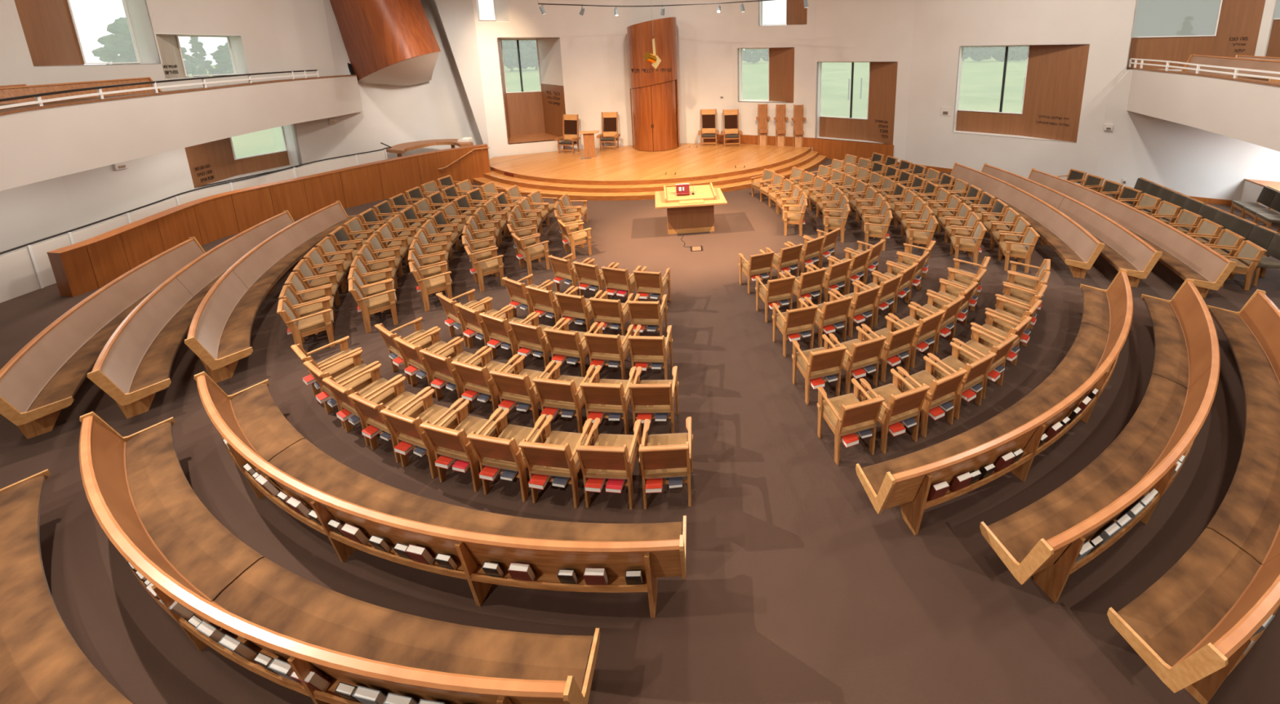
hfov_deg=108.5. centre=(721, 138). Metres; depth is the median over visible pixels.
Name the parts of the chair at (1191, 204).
rail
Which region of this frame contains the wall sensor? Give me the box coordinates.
[328,118,336,124]
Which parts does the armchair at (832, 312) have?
armrest, leg, leg, armrest, panel, rail, leg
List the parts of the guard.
post, post, post, post, post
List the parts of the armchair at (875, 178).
leg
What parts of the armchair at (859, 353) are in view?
leg, armrest, leg, leg, panel, armrest, rail, leg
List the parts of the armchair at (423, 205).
leg, rail, armrest, leg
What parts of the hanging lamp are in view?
stem plate, square plate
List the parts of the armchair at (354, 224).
rail, leg, leg, armrest, armrest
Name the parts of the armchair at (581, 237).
rail, panel, leg, leg, armrest, armrest, rail, leg, leg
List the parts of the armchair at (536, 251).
rail, leg, panel, leg, armrest, armrest, rail, leg, leg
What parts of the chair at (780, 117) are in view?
post, post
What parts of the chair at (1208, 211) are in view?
rail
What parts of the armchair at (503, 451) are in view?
leg, rail, panel, armrest, leg, leg, armrest, leg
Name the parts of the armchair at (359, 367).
rail, panel, leg, leg, armrest, leg, armrest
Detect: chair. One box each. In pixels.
[555,114,580,153]
[596,111,620,150]
[697,108,719,146]
[720,109,742,146]
[755,103,769,145]
[773,103,787,146]
[791,104,805,146]
[1112,177,1152,197]
[1124,182,1164,204]
[1142,186,1177,210]
[1145,191,1190,213]
[1161,196,1207,221]
[1173,203,1222,229]
[1184,209,1237,237]
[1200,216,1259,241]
[1219,225,1279,276]
[1230,186,1279,225]
[1238,232,1279,285]
[1241,191,1279,231]
[1254,212,1279,232]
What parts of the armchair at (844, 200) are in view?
leg, armrest, leg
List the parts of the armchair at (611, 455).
leg, armrest, leg, rail, panel, leg, armrest, rail, leg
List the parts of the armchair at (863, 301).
armrest, leg, leg, armrest, panel, rail, leg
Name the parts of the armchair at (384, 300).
rail, leg, leg, armrest, armrest, rail, leg, leg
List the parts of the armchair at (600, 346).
leg, armrest, rail, panel, leg, armrest, rail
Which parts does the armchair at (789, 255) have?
armrest, leg, panel, rail, leg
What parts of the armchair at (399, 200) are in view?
leg, rail, armrest, leg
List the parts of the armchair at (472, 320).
leg, rail, panel, armrest, leg, leg, armrest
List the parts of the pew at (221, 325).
panel, rail, panel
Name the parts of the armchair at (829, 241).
armrest, leg, panel, rail, leg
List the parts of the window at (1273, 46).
panel, glass pane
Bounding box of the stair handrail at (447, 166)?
[437,146,489,170]
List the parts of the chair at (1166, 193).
rail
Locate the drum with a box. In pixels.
[329,0,440,85]
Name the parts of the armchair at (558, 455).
leg, armrest, rail, panel, leg, leg, rail, armrest, leg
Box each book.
[127,561,136,571]
[134,569,146,581]
[142,578,150,585]
[144,582,159,599]
[159,599,195,620]
[186,613,202,627]
[195,619,225,647]
[217,633,257,661]
[242,462,257,475]
[251,471,259,478]
[253,473,279,496]
[253,651,278,674]
[267,657,297,682]
[275,490,293,509]
[284,495,310,518]
[288,670,331,692]
[302,373,316,385]
[306,509,321,525]
[314,381,319,389]
[315,391,332,404]
[326,518,346,537]
[327,398,337,407]
[334,681,361,702]
[336,408,354,421]
[339,522,368,544]
[347,414,360,425]
[352,685,386,703]
[361,424,382,439]
[368,534,391,552]
[379,431,391,440]
[382,692,417,703]
[388,351,399,359]
[392,356,404,367]
[392,542,412,559]
[393,440,416,455]
[404,364,421,375]
[404,543,435,564]
[413,446,426,457]
[415,370,426,378]
[416,285,421,292]
[417,698,444,703]
[431,377,448,388]
[434,552,457,569]
[435,454,457,468]
[444,317,457,326]
[445,382,456,391]
[452,459,470,472]
[453,322,461,328]
[461,389,480,400]
[462,328,478,337]
[470,267,476,274]
[475,333,484,340]
[476,393,491,402]
[478,465,502,480]
[481,560,504,577]
[486,338,503,348]
[497,399,519,411]
[500,342,511,349]
[500,469,518,480]
[507,561,536,581]
[509,300,523,307]
[515,253,525,259]
[515,402,531,412]
[517,346,533,356]
[520,304,528,310]
[528,473,551,489]
[532,350,543,357]
[534,309,547,316]
[540,406,560,418]
[545,312,554,318]
[551,354,568,364]
[551,475,569,487]
[553,276,566,283]
[557,568,578,583]
[560,408,575,417]
[562,239,569,244]
[564,279,572,284]
[564,315,575,324]
[566,356,579,364]
[574,318,586,324]
[578,283,591,289]
[582,567,608,585]
[584,477,606,492]
[586,411,604,423]
[589,284,599,290]
[590,359,606,368]
[597,321,608,329]
[604,478,625,493]
[606,288,618,295]
[608,360,620,367]
[608,412,622,420]
[609,323,621,328]
[616,289,628,296]
[625,569,643,584]
[633,324,646,332]
[635,362,648,370]
[636,413,652,422]
[638,292,649,298]
[644,477,663,493]
[646,324,657,331]
[650,293,660,298]
[651,362,662,368]
[654,413,667,421]
[668,476,682,488]
[676,191,689,195]
[750,274,760,280]
[759,272,768,278]
[768,301,779,309]
[779,299,789,305]
[780,266,790,273]
[786,333,800,342]
[788,264,797,269]
[799,330,811,337]
[800,293,811,300]
[804,259,813,265]
[808,290,819,297]
[809,257,818,262]
[809,377,825,389]
[822,251,831,257]
[822,324,835,333]
[824,374,838,382]
[828,284,838,291]
[832,321,844,328]
[835,281,844,287]
[840,432,859,447]
[850,275,859,281]
[851,368,866,378]
[853,314,865,323]
[854,271,863,277]
[857,428,872,438]
[860,311,872,317]
[862,364,875,373]
[867,264,875,271]
[878,302,888,310]
[884,298,893,304]
[887,355,901,366]
[888,422,905,435]
[897,290,906,297]
[897,351,909,359]
[901,417,916,427]
[902,287,910,293]
[912,278,919,286]
[915,275,921,279]
[915,341,928,351]
[922,266,928,273]
[923,337,934,344]
[926,480,950,501]
[928,405,945,420]
[938,400,954,411]
[939,327,951,337]
[944,322,954,329]
[949,471,973,492]
[956,312,966,321]
[960,307,968,314]
[961,388,976,401]
[968,298,977,306]
[968,469,982,485]
[969,383,982,392]
[971,294,977,299]
[977,285,982,292]
[978,462,995,479]
[987,369,1000,382]
[993,364,1004,373]
[994,450,1016,472]
[1005,350,1017,361]
[1010,346,1019,353]
[1010,448,1024,464]
[1019,333,1030,343]
[1023,328,1031,335]
[1030,316,1036,324]
[1037,432,1048,448]
[1044,421,1063,442]
[1058,415,1071,432]
[1068,405,1081,423]
[1075,540,1093,562]
[1076,395,1092,416]
[1087,534,1104,554]
[1088,387,1098,403]
[1097,521,1120,546]
[1112,512,1132,536]
[1126,501,1145,524]
[1137,492,1154,514]
[1149,487,1159,497]
[1171,460,1182,476]
[1178,454,1186,462]
[1242,640,1254,654]
[1252,613,1274,636]
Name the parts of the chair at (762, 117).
post, post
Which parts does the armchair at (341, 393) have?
rail, leg, panel, leg, armrest, leg, armrest, leg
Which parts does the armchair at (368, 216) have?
leg, rail, armrest, leg, armrest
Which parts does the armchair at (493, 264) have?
rail, leg, leg, armrest, armrest, rail, leg, leg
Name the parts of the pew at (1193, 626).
panel, panel, rail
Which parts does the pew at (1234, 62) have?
panel, rail, seat, panel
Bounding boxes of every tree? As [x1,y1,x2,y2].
[92,17,186,77]
[180,47,197,77]
[188,36,217,76]
[209,42,235,75]
[502,40,531,71]
[518,40,538,70]
[742,48,764,63]
[762,48,768,61]
[962,47,972,61]
[968,46,995,61]
[990,46,1026,61]
[1022,45,1028,60]
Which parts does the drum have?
cladding panel, cladding panel, cladding panel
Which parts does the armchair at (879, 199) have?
leg, armrest, armrest, leg, leg, rail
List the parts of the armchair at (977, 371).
leg, armrest, leg, leg, armrest, panel, rail, leg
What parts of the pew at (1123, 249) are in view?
rail, panel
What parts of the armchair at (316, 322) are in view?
rail, leg, leg, armrest, armrest, rail, leg, leg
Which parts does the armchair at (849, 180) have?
leg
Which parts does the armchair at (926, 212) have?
leg, armrest, armrest, leg, leg, rail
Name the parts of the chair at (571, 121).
leg, armrest, post, panel, head panel, armrest, post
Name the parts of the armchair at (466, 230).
rail, leg, leg, armrest, armrest, leg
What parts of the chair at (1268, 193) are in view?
leg, seat rail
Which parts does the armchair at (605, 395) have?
leg, armrest, leg, rail, panel, leg, rail, armrest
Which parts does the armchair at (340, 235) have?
rail, leg, leg, armrest, armrest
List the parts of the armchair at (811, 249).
armrest, leg, panel, rail, leg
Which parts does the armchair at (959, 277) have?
leg, armrest, armrest, leg, leg, rail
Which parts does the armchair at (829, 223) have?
leg, leg, armrest, rail, armrest, leg, leg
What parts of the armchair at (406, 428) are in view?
leg, rail, panel, armrest, leg, leg, armrest, rail, leg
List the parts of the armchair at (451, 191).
leg, rail, leg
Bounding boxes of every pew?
[0,76,161,110]
[0,84,26,87]
[0,236,205,439]
[0,468,133,703]
[79,411,599,703]
[87,209,294,418]
[184,200,359,382]
[194,371,686,617]
[855,268,1133,535]
[940,162,1104,278]
[979,278,1220,602]
[981,163,1162,287]
[1027,168,1236,297]
[1106,288,1279,703]
[1181,54,1279,82]
[1235,54,1279,60]
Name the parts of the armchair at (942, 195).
armrest, leg, armrest, rail, leg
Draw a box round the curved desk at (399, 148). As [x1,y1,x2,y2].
[386,138,473,157]
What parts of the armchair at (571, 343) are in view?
leg, armrest, rail, panel, leg, leg, armrest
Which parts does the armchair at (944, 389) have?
leg, armrest, leg, leg, armrest, panel, rail, leg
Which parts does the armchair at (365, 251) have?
rail, leg, leg, armrest, armrest, leg, leg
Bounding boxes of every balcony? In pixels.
[0,74,362,191]
[1126,66,1279,151]
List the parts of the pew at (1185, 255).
rail, panel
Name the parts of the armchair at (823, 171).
leg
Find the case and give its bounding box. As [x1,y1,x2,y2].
[675,183,689,195]
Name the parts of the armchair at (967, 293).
armrest, leg, armrest, leg, panel, leg, rail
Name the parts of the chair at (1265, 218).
seat rail, leg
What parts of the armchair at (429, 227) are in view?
rail, leg, leg, armrest, armrest, leg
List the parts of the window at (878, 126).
panel, frame, panel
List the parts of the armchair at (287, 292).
rail, leg, leg, armrest, armrest, leg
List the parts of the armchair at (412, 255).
rail, leg, leg, armrest, armrest, leg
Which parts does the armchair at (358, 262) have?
rail, leg, leg, armrest, armrest, leg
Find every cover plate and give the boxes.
[719,94,724,98]
[940,106,951,115]
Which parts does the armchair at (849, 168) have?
leg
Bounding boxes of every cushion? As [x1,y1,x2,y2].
[26,287,156,411]
[90,418,212,601]
[100,277,193,393]
[125,422,264,600]
[128,292,207,392]
[176,213,293,296]
[194,271,225,296]
[195,271,248,359]
[205,378,263,458]
[213,556,593,691]
[217,283,272,359]
[231,383,305,462]
[232,203,347,288]
[248,216,359,288]
[268,438,682,541]
[295,308,333,333]
[296,295,333,316]
[302,283,337,302]
[308,348,363,379]
[309,271,344,288]
[319,259,352,274]
[321,363,372,400]
[329,248,359,262]
[341,377,395,417]
[342,239,367,250]
[355,230,376,239]
[362,279,394,297]
[363,289,396,311]
[364,267,395,284]
[366,391,424,433]
[369,222,387,230]
[370,256,401,271]
[377,246,408,259]
[383,213,401,221]
[387,236,414,248]
[389,328,431,359]
[398,227,422,237]
[398,404,457,448]
[408,340,454,372]
[409,218,431,227]
[420,262,448,278]
[421,251,448,265]
[422,213,431,219]
[422,272,452,290]
[425,241,452,253]
[431,232,458,243]
[433,351,482,384]
[436,415,497,462]
[440,223,466,233]
[447,299,484,324]
[450,215,475,223]
[462,208,485,215]
[464,360,514,395]
[466,308,505,334]
[472,237,495,249]
[472,248,492,261]
[473,256,503,273]
[474,200,496,208]
[476,228,499,239]
[481,423,541,471]
[483,219,506,229]
[487,194,507,200]
[489,316,531,344]
[492,211,512,219]
[501,368,550,404]
[502,204,519,212]
[511,284,546,305]
[514,236,540,248]
[516,226,537,237]
[519,242,544,257]
[519,324,558,351]
[520,217,541,226]
[526,209,548,218]
[531,430,586,477]
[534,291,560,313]
[535,203,555,212]
[542,374,590,410]
[552,329,587,358]
[555,262,577,280]
[559,141,576,144]
[561,213,581,222]
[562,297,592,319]
[564,222,578,231]
[564,230,586,243]
[566,206,587,214]
[579,268,604,286]
[585,433,637,479]
[587,378,632,413]
[591,333,629,361]
[595,302,628,324]
[600,137,617,141]
[606,273,635,290]
[632,304,664,325]
[633,337,669,363]
[635,379,675,413]
[637,276,667,293]
[644,432,688,478]
[702,134,715,137]
[724,134,738,137]
[742,260,770,275]
[751,181,770,188]
[758,284,791,302]
[760,186,778,193]
[768,191,787,199]
[773,253,798,268]
[776,198,795,206]
[776,311,812,334]
[782,178,799,184]
[782,206,800,212]
[782,213,800,222]
[792,183,809,189]
[793,275,820,295]
[796,346,839,379]
[800,244,819,260]
[801,189,819,196]
[809,195,829,203]
[815,301,845,326]
[817,201,836,209]
[822,208,841,217]
[822,243,834,253]
[822,266,845,286]
[822,392,874,435]
[823,217,842,227]
[834,186,849,193]
[834,257,864,276]
[834,338,877,370]
[836,292,872,316]
[843,193,860,199]
[849,200,870,208]
[850,249,878,266]
[857,206,877,215]
[859,282,894,304]
[861,322,1108,494]
[862,214,882,224]
[863,224,884,235]
[866,327,909,358]
[866,382,918,425]
[875,191,888,196]
[877,271,910,293]
[883,196,898,203]
[888,203,909,211]
[892,262,920,279]
[893,315,934,344]
[894,210,917,219]
[897,252,927,268]
[901,219,924,230]
[902,369,954,409]
[904,188,919,194]
[905,229,928,241]
[915,194,930,200]
[915,303,954,329]
[924,200,942,208]
[927,290,968,314]
[930,208,952,217]
[933,355,982,391]
[937,216,962,226]
[939,279,976,298]
[944,225,969,236]
[946,267,976,285]
[950,235,976,248]
[952,177,1084,262]
[959,198,973,205]
[959,339,1004,373]
[967,204,986,213]
[970,323,1018,349]
[975,213,998,221]
[982,165,1064,208]
[982,221,1008,231]
[985,308,1029,332]
[987,373,1186,563]
[991,231,1019,242]
[995,294,1030,317]
[998,241,1027,255]
[1002,281,1035,302]
[1006,271,1036,288]
[1057,196,1154,271]
[1080,286,1109,332]
[1088,231,1138,271]
[1090,311,1126,376]
[1106,273,1126,332]
[1116,527,1260,666]
[1123,226,1208,281]
[1133,177,1149,195]
[1136,366,1211,484]
[1142,296,1188,388]
[1145,182,1161,196]
[1151,215,1168,223]
[1156,186,1175,203]
[1168,191,1186,213]
[1169,224,1189,234]
[1169,283,1211,388]
[1171,554,1279,666]
[1182,197,1203,213]
[1187,234,1208,244]
[1197,204,1219,222]
[1206,307,1279,564]
[1213,210,1235,232]
[1213,245,1228,255]
[1228,217,1255,240]
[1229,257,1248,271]
[1231,200,1266,208]
[1238,294,1279,564]
[1243,206,1279,214]
[1246,225,1275,249]
[1255,212,1279,222]
[1256,186,1278,206]
[1256,255,1279,268]
[1264,233,1279,260]
[1269,191,1279,212]
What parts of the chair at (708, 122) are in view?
post, head panel, seat frame, panel, post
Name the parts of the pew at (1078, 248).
panel, rail, panel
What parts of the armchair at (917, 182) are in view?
armrest, leg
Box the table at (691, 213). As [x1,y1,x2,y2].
[654,182,727,234]
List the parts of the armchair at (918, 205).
leg, armrest, leg, leg, rail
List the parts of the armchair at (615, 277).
leg, rail, panel, leg, armrest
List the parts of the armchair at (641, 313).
leg, armrest, rail, panel, leg, armrest, leg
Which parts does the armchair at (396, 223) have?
rail, leg, leg, armrest, armrest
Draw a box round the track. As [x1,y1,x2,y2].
[537,0,772,6]
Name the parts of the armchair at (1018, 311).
leg, armrest, armrest, leg, leg, rail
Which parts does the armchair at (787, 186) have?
leg, leg, armrest, leg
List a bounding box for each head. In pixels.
[539,4,546,14]
[579,5,585,15]
[614,6,618,16]
[660,5,664,15]
[716,3,720,13]
[740,2,745,12]
[803,0,808,8]
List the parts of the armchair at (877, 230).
leg, leg, armrest, rail, armrest, leg, leg, rail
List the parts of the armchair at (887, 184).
armrest, leg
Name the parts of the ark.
panel, door, door, panel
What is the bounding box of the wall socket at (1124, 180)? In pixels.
[1121,177,1127,183]
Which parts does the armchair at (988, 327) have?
armrest, leg, armrest, leg, leg, panel, rail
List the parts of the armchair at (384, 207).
leg, rail, armrest, leg, armrest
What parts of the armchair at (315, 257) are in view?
rail, leg, leg, armrest, armrest, leg, leg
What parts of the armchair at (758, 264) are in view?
leg, armrest, leg, panel, rail, leg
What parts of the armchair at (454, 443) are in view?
leg, rail, panel, armrest, leg, leg, armrest, leg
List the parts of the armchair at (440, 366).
leg, rail, panel, armrest, leg, leg, armrest, leg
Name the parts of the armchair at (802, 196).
armrest, leg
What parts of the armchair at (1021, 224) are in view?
leg, armrest, armrest, leg, leg, rail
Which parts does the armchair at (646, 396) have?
leg, armrest, leg, rail, panel, leg, armrest, leg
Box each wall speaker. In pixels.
[112,160,128,170]
[1103,124,1113,130]
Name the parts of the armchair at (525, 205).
rail, leg, leg, armrest, armrest, leg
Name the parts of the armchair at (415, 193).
leg, rail, leg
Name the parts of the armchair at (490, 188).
leg, rail, leg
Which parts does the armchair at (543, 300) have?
leg, rail, panel, armrest, leg, leg, armrest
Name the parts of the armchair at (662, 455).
leg, armrest, leg, rail, panel, leg, armrest, leg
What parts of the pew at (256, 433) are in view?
panel, panel, panel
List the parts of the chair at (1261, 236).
leg, rail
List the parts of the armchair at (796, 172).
leg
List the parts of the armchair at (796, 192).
leg, armrest, leg, leg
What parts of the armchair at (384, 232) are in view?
rail, leg, leg, armrest, armrest, leg, leg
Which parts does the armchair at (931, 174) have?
leg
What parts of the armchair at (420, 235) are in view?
rail, leg, leg, armrest, armrest, leg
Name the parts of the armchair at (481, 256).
rail, leg, leg, armrest, armrest, leg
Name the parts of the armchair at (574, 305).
leg, armrest, rail, panel, leg, armrest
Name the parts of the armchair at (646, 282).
leg, rail, panel, leg, armrest, leg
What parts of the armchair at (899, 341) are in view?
leg, armrest, leg, leg, armrest, panel, rail, leg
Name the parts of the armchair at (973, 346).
leg, armrest, leg, armrest, leg, panel, leg, rail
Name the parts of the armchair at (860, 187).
leg, armrest, leg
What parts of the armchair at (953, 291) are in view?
leg, armrest, armrest, leg, leg, rail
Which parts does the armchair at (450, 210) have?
leg, rail, leg, armrest, armrest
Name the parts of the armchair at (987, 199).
armrest, armrest, leg, rail, leg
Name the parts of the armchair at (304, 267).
rail, leg, leg, armrest, armrest, leg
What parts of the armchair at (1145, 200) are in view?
armrest, leg, armrest, rail, leg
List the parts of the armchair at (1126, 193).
armrest, leg, armrest, rail, leg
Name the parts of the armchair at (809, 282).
armrest, leg, panel, rail, armrest, leg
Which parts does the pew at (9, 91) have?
seat, rail, panel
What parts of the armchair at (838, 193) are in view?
leg, armrest, armrest, leg, leg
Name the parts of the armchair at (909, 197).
leg, armrest, leg, rail, leg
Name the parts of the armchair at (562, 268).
leg, rail, panel, armrest, leg, armrest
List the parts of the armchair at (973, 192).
leg, armrest, rail, leg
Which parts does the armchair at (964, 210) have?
leg, armrest, armrest, leg, leg, rail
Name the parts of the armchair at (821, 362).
leg, rail, armrest, leg, leg, panel, rail, armrest, leg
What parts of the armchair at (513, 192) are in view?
leg, leg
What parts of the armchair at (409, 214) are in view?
rail, leg, leg, armrest, armrest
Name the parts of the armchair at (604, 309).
leg, armrest, rail, panel, leg, rail, armrest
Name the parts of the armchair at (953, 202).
leg, armrest, leg, armrest, leg, leg, rail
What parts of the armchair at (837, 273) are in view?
armrest, leg, armrest, panel, rail, leg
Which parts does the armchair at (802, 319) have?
leg, rail, armrest, leg, panel, rail, armrest, leg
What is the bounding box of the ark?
[626,17,679,151]
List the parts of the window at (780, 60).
frame, panel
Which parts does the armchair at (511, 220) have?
rail, leg, leg, armrest, armrest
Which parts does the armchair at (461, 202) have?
leg, rail, armrest, leg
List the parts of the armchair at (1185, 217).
armrest, leg, armrest, rail, leg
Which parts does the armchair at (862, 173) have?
leg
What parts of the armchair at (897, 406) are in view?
leg, armrest, rail, leg, leg, armrest, panel, rail, leg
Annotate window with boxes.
[13,0,162,66]
[153,33,248,79]
[184,124,302,188]
[475,0,509,22]
[497,37,567,144]
[737,46,794,102]
[758,0,807,26]
[814,61,897,144]
[952,43,1089,142]
[1125,0,1279,79]
[1265,0,1279,57]
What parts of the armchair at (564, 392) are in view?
leg, armrest, rail, panel, leg, leg, armrest, leg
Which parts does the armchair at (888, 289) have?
armrest, leg, leg, armrest, panel, rail, leg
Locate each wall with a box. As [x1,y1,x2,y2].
[0,0,350,256]
[46,143,490,297]
[323,0,490,159]
[472,0,816,158]
[813,0,1279,200]
[1240,178,1279,213]
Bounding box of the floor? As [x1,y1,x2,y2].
[0,158,1279,703]
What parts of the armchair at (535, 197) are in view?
leg, rail, leg, armrest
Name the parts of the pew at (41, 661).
panel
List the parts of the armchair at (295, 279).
rail, leg, leg, armrest, armrest, leg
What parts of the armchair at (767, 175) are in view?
leg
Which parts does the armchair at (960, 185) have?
leg, armrest, rail, leg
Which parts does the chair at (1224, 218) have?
rail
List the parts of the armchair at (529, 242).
rail, leg, armrest, armrest, leg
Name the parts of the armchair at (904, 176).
leg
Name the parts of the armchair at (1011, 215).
leg, leg, armrest, armrest, leg, leg, rail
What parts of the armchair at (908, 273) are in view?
armrest, leg, armrest, leg, panel, rail, leg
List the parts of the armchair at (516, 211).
rail, leg, leg, armrest, armrest, leg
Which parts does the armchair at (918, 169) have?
leg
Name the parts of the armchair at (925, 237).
leg, leg, armrest, rail, armrest, leg, leg, rail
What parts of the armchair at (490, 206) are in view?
rail, leg, leg, armrest, armrest, leg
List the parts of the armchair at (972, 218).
leg, armrest, armrest, leg, leg, rail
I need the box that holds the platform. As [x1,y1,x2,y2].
[472,142,826,200]
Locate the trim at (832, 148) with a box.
[812,137,893,164]
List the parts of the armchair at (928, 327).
leg, armrest, leg, leg, armrest, panel, rail, leg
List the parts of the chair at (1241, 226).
rail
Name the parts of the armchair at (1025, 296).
leg, armrest, armrest, leg, leg, rail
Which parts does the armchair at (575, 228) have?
leg, leg, armrest, armrest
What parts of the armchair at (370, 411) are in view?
rail, leg, panel, armrest, leg, leg, armrest, leg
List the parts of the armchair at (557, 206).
leg, armrest, armrest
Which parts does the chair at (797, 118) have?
post, post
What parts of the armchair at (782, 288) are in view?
leg, rail, armrest, leg, panel, rail, armrest, leg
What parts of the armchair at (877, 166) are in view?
leg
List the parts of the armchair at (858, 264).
armrest, leg, leg, armrest, panel, rail, leg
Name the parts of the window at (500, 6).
frame, panel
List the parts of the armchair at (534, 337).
leg, rail, panel, armrest, leg, leg, armrest, leg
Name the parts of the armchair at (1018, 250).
leg, leg, armrest, rail, armrest, leg, leg, rail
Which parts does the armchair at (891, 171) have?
leg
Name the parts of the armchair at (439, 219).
rail, leg, leg, armrest, armrest, leg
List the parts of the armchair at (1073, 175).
leg, rail, leg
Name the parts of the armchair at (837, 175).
leg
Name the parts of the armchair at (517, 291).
leg, rail, panel, armrest, leg, leg, armrest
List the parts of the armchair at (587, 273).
leg, rail, panel, armrest, leg, armrest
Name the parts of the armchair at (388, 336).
rail, leg, panel, leg, armrest, leg, armrest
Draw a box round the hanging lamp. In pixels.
[644,8,661,69]
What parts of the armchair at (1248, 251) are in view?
armrest, leg, rail, armrest, leg, rail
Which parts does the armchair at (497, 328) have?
leg, rail, panel, armrest, leg, leg, armrest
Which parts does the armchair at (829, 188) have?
leg, leg, armrest, leg, leg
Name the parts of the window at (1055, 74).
panel, frame, panel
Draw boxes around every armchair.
[276,297,335,357]
[278,284,335,319]
[284,271,339,315]
[290,335,363,408]
[292,258,346,303]
[302,247,352,290]
[302,349,379,427]
[315,235,361,262]
[321,363,402,445]
[328,226,373,250]
[342,217,384,239]
[347,266,394,312]
[347,376,431,462]
[348,279,398,333]
[350,255,397,288]
[356,244,402,286]
[357,208,399,244]
[364,233,408,272]
[373,200,411,234]
[374,316,438,383]
[375,223,416,262]
[379,388,464,478]
[386,214,425,237]
[388,192,424,224]
[393,327,460,396]
[399,205,435,227]
[404,186,438,215]
[408,239,448,271]
[408,249,448,297]
[408,261,452,311]
[413,198,447,219]
[413,228,453,260]
[418,337,488,402]
[419,399,502,492]
[420,180,452,207]
[420,219,459,253]
[426,191,457,222]
[430,210,466,245]
[435,288,490,346]
[436,174,466,202]
[440,184,469,213]
[440,202,475,225]
[450,346,519,413]
[453,195,486,218]
[454,297,511,355]
[455,179,484,210]
[461,235,497,279]
[462,225,495,250]
[463,245,504,292]
[466,187,497,208]
[466,216,500,245]
[466,408,546,502]
[473,207,506,244]
[479,305,536,359]
[480,181,510,210]
[482,199,515,235]
[488,355,555,428]
[493,191,523,212]
[502,273,551,318]
[505,185,535,207]
[506,223,540,264]
[507,213,537,237]
[508,311,565,373]
[511,204,542,234]
[511,233,549,275]
[517,196,549,232]
[518,413,593,507]
[525,280,575,327]
[527,190,557,225]
[532,360,595,433]
[543,318,598,377]
[547,253,591,292]
[553,201,581,222]
[553,209,582,248]
[555,286,602,333]
[557,219,591,259]
[558,193,587,222]
[573,258,614,296]
[575,417,642,509]
[579,364,637,434]
[583,321,633,379]
[589,290,633,335]
[600,262,641,298]
[627,293,667,336]
[627,324,672,379]
[628,365,678,433]
[633,266,671,303]
[638,416,693,509]
[738,248,774,293]
[751,168,775,199]
[755,271,795,322]
[759,173,784,201]
[765,242,803,278]
[768,178,794,213]
[772,297,817,356]
[776,184,802,220]
[781,166,804,184]
[782,191,808,228]
[782,198,807,235]
[783,264,826,308]
[786,235,825,272]
[789,170,815,191]
[791,333,846,404]
[800,175,826,209]
[803,227,840,268]
[804,290,853,346]
[807,164,831,191]
[808,181,835,216]
[808,257,852,302]
[816,187,844,217]
[817,377,884,465]
[819,168,844,198]
[822,158,844,182]
[822,195,849,232]
[823,203,850,242]
[828,325,886,394]
[829,248,871,293]
[830,173,856,193]
[831,281,880,337]
[833,162,857,191]
[840,154,857,174]
[840,179,867,213]
[845,239,885,284]
[846,167,870,195]
[848,186,877,222]
[853,157,871,182]
[854,271,902,325]
[856,171,883,195]
[856,193,885,230]
[859,368,929,453]
[861,161,884,188]
[861,315,919,382]
[862,201,890,231]
[863,209,893,250]
[866,152,884,173]
[867,177,895,210]
[872,262,918,312]
[873,165,898,192]
[877,182,906,203]
[879,155,898,180]
[885,169,912,199]
[886,189,917,225]
[886,251,929,300]
[888,303,945,368]
[891,159,912,181]
[894,196,926,234]
[896,240,935,287]
[896,355,967,437]
[897,175,925,207]
[900,163,926,186]
[901,205,933,245]
[905,215,938,257]
[908,181,938,207]
[910,292,964,352]
[912,168,940,196]
[919,187,951,208]
[925,173,955,196]
[926,280,978,337]
[927,341,996,419]
[928,195,962,231]
[937,202,972,239]
[938,178,968,209]
[938,268,986,319]
[944,211,980,253]
[946,256,991,297]
[950,184,982,213]
[950,221,986,266]
[951,326,1017,399]
[960,191,995,221]
[970,311,1032,365]
[972,199,1008,222]
[982,207,1019,247]
[985,297,1042,346]
[991,216,1031,259]
[995,283,1047,328]
[998,226,1039,272]
[1002,270,1050,312]
[1006,258,1050,288]
[1055,168,1087,185]
[1071,173,1104,192]
[1086,179,1123,199]
[1102,186,1142,207]
[1119,192,1161,215]
[1136,200,1181,224]
[1153,208,1202,234]
[1171,217,1223,244]
[1188,228,1245,256]
[1207,240,1266,290]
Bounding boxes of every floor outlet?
[665,172,675,174]
[690,245,702,251]
[734,165,745,168]
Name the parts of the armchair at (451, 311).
rail, leg, panel, leg, armrest, leg, armrest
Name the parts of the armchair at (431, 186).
leg, rail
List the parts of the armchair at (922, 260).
armrest, leg, armrest, leg, panel, leg, rail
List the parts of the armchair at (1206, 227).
armrest, leg, armrest, rail, leg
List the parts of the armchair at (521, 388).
leg, rail, armrest, panel, leg, leg, armrest, leg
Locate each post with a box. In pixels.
[847,78,849,100]
[859,77,862,98]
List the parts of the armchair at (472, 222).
rail, leg, leg, armrest, armrest, leg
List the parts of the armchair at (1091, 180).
leg, rail, leg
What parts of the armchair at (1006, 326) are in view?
leg, armrest, armrest, leg, leg, rail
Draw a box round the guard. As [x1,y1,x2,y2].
[0,142,391,302]
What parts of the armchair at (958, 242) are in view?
leg, leg, armrest, rail, armrest, leg, leg, rail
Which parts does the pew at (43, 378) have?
panel, rail, panel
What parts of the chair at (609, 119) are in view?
armrest, post, head panel, panel, post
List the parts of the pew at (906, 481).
panel, panel, rail, panel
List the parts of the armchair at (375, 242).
rail, leg, leg, armrest, armrest, leg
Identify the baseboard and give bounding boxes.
[703,134,813,146]
[896,161,1232,205]

